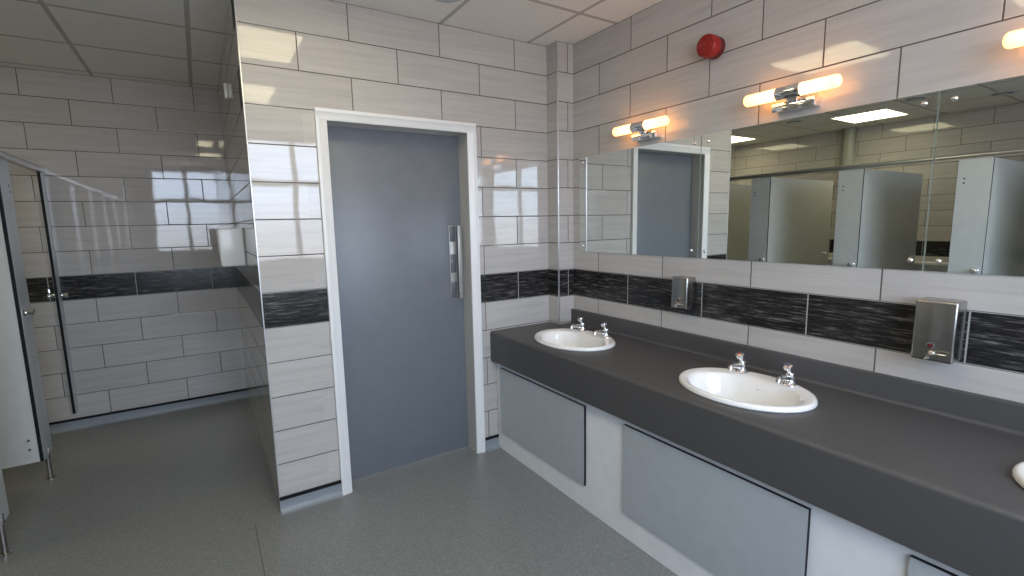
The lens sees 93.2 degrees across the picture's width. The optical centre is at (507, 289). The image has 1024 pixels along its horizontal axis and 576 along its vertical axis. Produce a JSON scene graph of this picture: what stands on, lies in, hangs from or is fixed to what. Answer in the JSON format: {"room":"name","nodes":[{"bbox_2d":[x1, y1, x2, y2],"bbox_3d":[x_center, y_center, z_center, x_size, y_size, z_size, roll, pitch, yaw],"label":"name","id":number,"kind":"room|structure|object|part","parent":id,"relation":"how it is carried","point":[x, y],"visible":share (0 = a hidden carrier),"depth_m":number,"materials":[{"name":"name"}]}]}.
{"room":"public restroom","nodes":[
{"label":"public restroom","id":0,"kind":"room"},
{"bbox_2d":[0,66,245,422],"bbox_3d":[-3.707,-0.194,3.333,3.410,2.605,0.150,-6,9,-32],"label":"wall","id":1,"kind":"structure","parent":0,"point":[135,176],"depth_m":3.71,"materials":[{"name":"tile"}]},
{"bbox_2d":[36,172,78,413],"bbox_3d":[-3.254,0.050,3.507,0.117,1.754,0.093,-6,9,-32],"label":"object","id":2,"kind":"object","parent":1,"relation":"attached to","point":[57,295],"visible":1,"depth_m":3.48,"materials":[{"name":"black"}]},
{"bbox_3d":[-3.280,0.034,3.481,0.049,0.075,0.044,-6,9,-32],"label":"latch knob","id":3,"kind":"part","parent":2,"relation":"part of","materials":[{"name":"silver metal"}]},
{"bbox_3d":[-3.222,0.043,3.519,0.049,0.044,0.044,-6,9,-32],"label":"latch knob","id":4,"kind":"part","parent":2,"relation":"part of","materials":[{"name":"silver metal"}]},
{"bbox_2d":[49,388,247,434],"bbox_3d":[-3.615,1.061,3.438,3.130,0.084,0.034,-6,9,-32],"label":"baseboard","id":5,"kind":"structure","parent":1,"relation":"attached to","point":[92,421],"depth_m":3.89,"materials":[{"name":"plastic"}]},
{"bbox_2d":[217,0,276,496],"bbox_3d":[-1.768,-0.236,3.339,0.120,2.605,1.908,-6,9,-32],"label":"wall","id":6,"kind":"structure","parent":0,"point":[230,108],"depth_m":2.98,"materials":[{"name":"tile"}]},
{"bbox_2d":[223,83,228,98],"bbox_3d":[-1.739,-1.225,2.989,0.022,0.087,0.035,-6,9,-32],"label":"wall sensor","id":7,"kind":"object","parent":6,"relation":"attached to","point":[225,86],"visible":1,"depth_m":2.98,"materials":[{"name":"white plastic"}]},
{"bbox_2d":[216,228,245,266],"bbox_3d":[-1.733,-0.263,3.032,0.140,0.239,0.240,-6,9,-32],"label":"dispenser","id":8,"kind":"object","parent":6,"relation":"attached to","point":[230,241],"visible":1,"depth_m":2.93,"materials":[{"name":"white plastic"}]},
{"bbox_2d":[0,0,662,89],"bbox_3d":[-1.371,-1.302,1.093,5.490,0.100,6.178,-6,9,-32],"label":"ceiling","id":9,"kind":"structure","parent":0,"point":[172,42],"depth_m":2.73,"materials":[{"name":"tile"}]},
{"bbox_2d":[435,0,461,2],"bbox_3d":[-0.294,-1.441,2.367,0.196,0.016,0.196,-6,9,-32],"label":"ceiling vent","id":10,"kind":"object","parent":9,"relation":"in","point":[442,1],"visible":1,"depth_m":2.44,"materials":[{"name":"plastic"}]},
{"bbox_2d":[0,399,677,575],"bbox_3d":[-1.315,1.378,1.461,5.490,0.100,6.178,-6,9,-32],"label":"floor","id":11,"kind":"structure","parent":0,"point":[191,492],"depth_m":2.49,"materials":[{"name":"plastic"}]},
{"bbox_2d":[0,462,12,556],"bbox_3d":[-2.365,0.297,2.128,0.117,1.904,0.205,-6,9,-32],"label":"pilaster","id":12,"kind":"object","parent":11,"relation":"on","point":[4,510],"visible":1,"depth_m":2.26,"materials":[{"name":"black laminate"}]},
{"bbox_3d":[-2.366,0.222,2.118,0.019,1.754,0.205,-6,9,-32],"label":"panel","id":13,"kind":"part","parent":12,"relation":"part of","materials":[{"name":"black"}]},
{"bbox_3d":[-2.353,1.142,2.253,0.052,0.195,0.052,-6,9,-32],"label":"leg","id":14,"kind":"part","parent":12,"relation":"part of","materials":[{"name":"silver metal"}]},
{"bbox_2d":[0,150,44,172],"bbox_3d":[-1.729,-0.540,0.964,0.038,0.042,5.867,-6,9,-32],"label":"header rail","id":15,"kind":"object","parent":12,"relation":"on","point":[10,158],"visible":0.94,"depth_m":2.99,"materials":[{"name":"grey metal"}]},
{"bbox_2d":[0,157,55,479],"bbox_3d":[-2.809,0.210,2.824,0.117,1.904,0.190,-6,9,-32],"label":"pilaster","id":16,"kind":"object","parent":11,"relation":"on","point":[24,313],"visible":0.85,"depth_m":2.79,"materials":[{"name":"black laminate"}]},
{"bbox_2d":[0,216,39,468],"bbox_3d":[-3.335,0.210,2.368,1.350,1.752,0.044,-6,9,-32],"label":"door","id":17,"kind":"structure","parent":16,"relation":"attached to","point":[18,440],"depth_m":2.75,"materials":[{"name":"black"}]},
{"bbox_3d":[-2.753,0.134,2.785,0.049,0.044,0.044,-6,9,-32],"label":"latch knob","id":18,"kind":"part","parent":16,"relation":"part of","materials":[{"name":"silver metal"}]},
{"bbox_3d":[-2.796,1.056,2.948,0.052,0.195,0.052,-6,9,-32],"label":"leg","id":19,"kind":"part","parent":16,"relation":"part of","materials":[{"name":"silver metal"}]},
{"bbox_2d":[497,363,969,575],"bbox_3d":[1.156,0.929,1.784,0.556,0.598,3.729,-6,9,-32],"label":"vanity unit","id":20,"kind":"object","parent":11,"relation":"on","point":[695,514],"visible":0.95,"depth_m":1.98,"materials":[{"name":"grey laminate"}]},
{"bbox_3d":[0.178,0.760,2.807,0.015,0.429,0.811,-6,9,-32],"label":"access panel","id":21,"kind":"part","parent":20,"relation":"part of","materials":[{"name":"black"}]},
{"bbox_3d":[0.754,0.871,1.905,0.015,0.429,0.800,-6,9,-32],"label":"access panel","id":22,"kind":"part","parent":20,"relation":"part of","materials":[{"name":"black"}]},
{"bbox_2d":[490,308,1023,575],"bbox_3d":[1.147,0.488,1.712,0.604,0.294,3.748,-6,9,-32],"label":"countertop","id":23,"kind":"structure","parent":20,"relation":"on","point":[925,468],"depth_m":1.61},
{"bbox_2d":[534,317,614,351],"bbox_3d":[0.387,0.329,2.828,0.412,0.272,0.534,-6,9,-32],"label":"washbasin","id":24,"kind":"object","parent":23,"relation":"in","point":[571,339],"visible":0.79,"depth_m":2.92,"materials":[{"name":"white ceramic"}]},
{"bbox_3d":[0.388,0.372,2.833,0.412,0.186,0.534,-6,9,-32],"label":"bowl","id":25,"kind":"part","parent":24,"relation":"part of","materials":[{"name":"white ceramic"}]},
{"bbox_2d":[570,317,586,331],"bbox_3d":[0.433,0.216,2.966,0.126,0.088,0.054,-6,9,-32],"label":"tap","id":26,"kind":"object","parent":23,"relation":"on","point":[582,325],"depth_m":2.97,"materials":[{"name":"silver metal"}]},
{"bbox_2d":[593,322,610,337],"bbox_3d":[0.543,0.238,2.793,0.126,0.088,0.054,-6,9,-32],"label":"tap","id":27,"kind":"object","parent":23,"relation":"on","point":[605,332],"depth_m":2.80,"materials":[{"name":"silver metal"}]},
{"bbox_2d":[678,352,817,412],"bbox_3d":[0.953,0.436,1.963,0.412,0.272,0.534,-6,9,-32],"label":"washbasin","id":28,"kind":"object","parent":23,"relation":"in","point":[739,387],"visible":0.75,"depth_m":2.01,"materials":[{"name":"white ceramic"}]},
{"bbox_2d":[728,352,748,373],"bbox_3d":[0.999,0.323,2.101,0.126,0.088,0.054,-6,9,-32],"label":"tap","id":29,"kind":"object","parent":28,"relation":"on","point":[740,367],"depth_m":2.11,"materials":[{"name":"silver metal"}]},
{"bbox_2d":[775,363,797,386],"bbox_3d":[1.109,0.344,1.928,0.126,0.088,0.054,-6,9,-32],"label":"tap","id":30,"kind":"object","parent":28,"relation":"on","point":[788,380],"depth_m":1.93,"materials":[{"name":"silver metal"}]},
{"bbox_2d":[1012,461,1023,487],"bbox_3d":[1.507,0.545,1.085,0.412,0.272,0.534,-6,9,-32],"label":"washbasin","id":31,"kind":"object","parent":23,"relation":"in","point":[1018,469],"visible":0.94,"depth_m":1.26,"materials":[{"name":"white ceramic"}]},
{"bbox_3d":[1.326,0.982,1.009,0.015,0.429,0.817,-6,9,-32],"label":"access panel","id":32,"kind":"part","parent":20,"relation":"part of","materials":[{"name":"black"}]},
{"bbox_2d":[231,0,548,510],"bbox_3d":[-0.460,-0.209,2.938,1.900,2.605,0.170,-6,9,-32],"label":"wall","id":33,"kind":"structure","parent":0,"point":[297,57],"depth_m":2.56,"materials":[{"name":"tile"}]},
{"bbox_2d":[234,0,279,497],"bbox_3d":[-1.218,-0.156,2.360,0.006,2.519,0.006,-6,9,-32],"label":"trim","id":34,"kind":"structure","parent":33,"relation":"attached to","point":[234,0],"depth_m":2.35,"materials":[{"name":"white"}]},
{"bbox_2d":[280,480,343,515],"bbox_3d":[-1.049,1.121,2.606,0.316,0.084,0.034,-6,9,-32],"label":"baseboard","id":35,"kind":"structure","parent":33,"relation":"attached to","point":[315,496],"depth_m":2.61,"materials":[{"name":"plastic"}]},
{"bbox_2d":[314,107,484,495],"bbox_3d":[-0.602,0.070,2.870,0.914,2.076,0.190,-6,9,-32],"label":"door","id":36,"kind":"structure","parent":33,"relation":"in","point":[399,194],"depth_m":2.88,"materials":[{"name":"grey paint"}]},
{"bbox_3d":[-0.344,-0.344,3.018,0.038,0.095,0.004,-6,9,-32],"label":"lock panel","id":37,"kind":"part","parent":36,"relation":"part of","materials":[{"name":"grey plastic"}]},
{"bbox_3d":[-0.341,-0.167,3.046,0.046,0.463,0.006,-6,9,-32],"label":"plate","id":38,"kind":"part","parent":36,"relation":"part of","materials":[{"name":"grey metal"}]},
{"bbox_3d":[-0.340,-0.161,3.043,0.038,0.117,0.004,-6,9,-32],"label":"lock panel","id":39,"kind":"part","parent":36,"relation":"part of","materials":[{"name":"grey plastic"}]},
{"bbox_3d":[-0.336,0.007,3.067,0.038,0.103,0.004,-6,9,-32],"label":"lock panel","id":40,"kind":"part","parent":36,"relation":"part of","materials":[{"name":"grey plastic"}]},
{"bbox_3d":[-0.303,-0.170,3.050,0.028,0.460,0.040,-6,9,-32],"label":"pull handle","id":41,"kind":"part","parent":36,"relation":"part of","materials":[{"name":"grey metal"}]},
{"bbox_2d":[485,434,500,451],"bbox_3d":[-0.096,1.019,3.201,0.105,0.084,0.034,-6,9,-32],"label":"baseboard","id":42,"kind":"structure","parent":33,"relation":"attached to","point":[492,442],"depth_m":3.21,"materials":[{"name":"plastic"}]},
{"bbox_2d":[546,41,573,323],"bbox_3d":[0.363,-0.275,3.287,0.129,2.605,0.113,-6,9,-32],"label":"wall","id":43,"kind":"structure","parent":0,"point":[565,50],"depth_m":3.18,"materials":[{"name":"tile"}]},
{"bbox_2d":[556,41,559,323],"bbox_3d":[0.331,-0.657,3.154,0.009,1.808,0.009,-6,9,-32],"label":"trim","id":44,"kind":"structure","parent":43,"relation":"attached to","point":[557,41],"depth_m":3.14,"materials":[{"name":"white metal"}]},
{"bbox_2d":[573,0,1023,402],"bbox_3d":[1.422,-0.104,1.887,0.150,2.605,3.970,-6,9,-32],"label":"wall","id":45,"kind":"structure","parent":0,"point":[646,65],"depth_m":2.03,"materials":[{"name":"tile"}]},
{"bbox_2d":[579,135,701,257],"bbox_3d":[0.714,-0.504,2.796,0.013,0.603,0.908,-6,9,-32],"label":"wall mirror","id":46,"kind":"object","parent":45,"relation":"attached to","point":[643,200],"visible":1,"depth_m":2.72,"materials":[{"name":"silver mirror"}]},
{"bbox_2d":[612,116,668,141],"bbox_3d":[0.732,-0.859,2.620,0.103,0.090,0.377,-6,9,-32],"label":"wall light","id":47,"kind":"object","parent":45,"relation":"attached to","point":[643,127],"visible":1,"depth_m":2.59,"materials":[{"name":"white glass"}]},
{"bbox_2d":[671,275,695,308],"bbox_3d":[0.902,0.016,2.499,0.103,0.162,0.096,-6,9,-32],"label":"soap dispenser","id":48,"kind":"object","parent":45,"relation":"attached to","point":[683,287],"visible":1,"depth_m":2.47,"materials":[{"name":"silver metal"}]},
{"bbox_2d":[696,34,724,59],"bbox_3d":[0.943,-1.128,2.252,0.088,0.102,0.102,-6,9,-32],"label":"fire alarm sounder","id":49,"kind":"object","parent":45,"relation":"attached to","point":[709,46],"visible":1,"depth_m":2.23,"materials":[{"name":"red plastic"}]},
{"bbox_2d":[743,74,841,113],"bbox_3d":[1.153,-0.777,1.960,0.103,0.090,0.377,-6,9,-32],"label":"wall light","id":50,"kind":"object","parent":45,"relation":"attached to","point":[793,93],"visible":1,"depth_m":1.93,"materials":[{"name":"white glass"}]},
{"bbox_2d":[698,91,939,270],"bbox_3d":[1.202,-0.409,2.032,0.013,0.603,0.908,-6,9,-32],"label":"wall mirror","id":51,"kind":"object","parent":45,"relation":"attached to","point":[851,186],"visible":1,"depth_m":1.93,"materials":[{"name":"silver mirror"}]},
{"bbox_2d":[911,297,967,363],"bbox_3d":[1.447,0.137,1.628,0.123,0.204,0.112,-6,9,-32],"label":"soap dispenser","id":52,"kind":"object","parent":45,"relation":"attached to","point":[939,323],"visible":1,"depth_m":1.60,"materials":[{"name":"silver metal"}]},
{"bbox_3d":[1.413,0.225,1.600,0.025,0.034,0.059,-2,8,-9],"label":"push lever","id":53,"kind":"part","parent":52,"relation":"part of","materials":[{"name":"silver metal"}]},
{"bbox_2d":[924,75,1023,276],"bbox_3d":[1.689,-0.315,1.268,0.013,0.603,0.908,-6,9,-32],"label":"wall mirror","id":54,"kind":"object","parent":45,"relation":"attached to","point":[976,221],"visible":1,"depth_m":1.55,"materials":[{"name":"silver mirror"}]},
{"bbox_2d":[1003,28,1023,48],"bbox_3d":[1.584,-0.693,1.285,0.103,0.090,0.377,-6,9,-32],"label":"wall light","id":55,"kind":"object","parent":45,"relation":"attached to","point":[1013,39],"visible":1,"depth_m":1.40,"materials":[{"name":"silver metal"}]}
]}

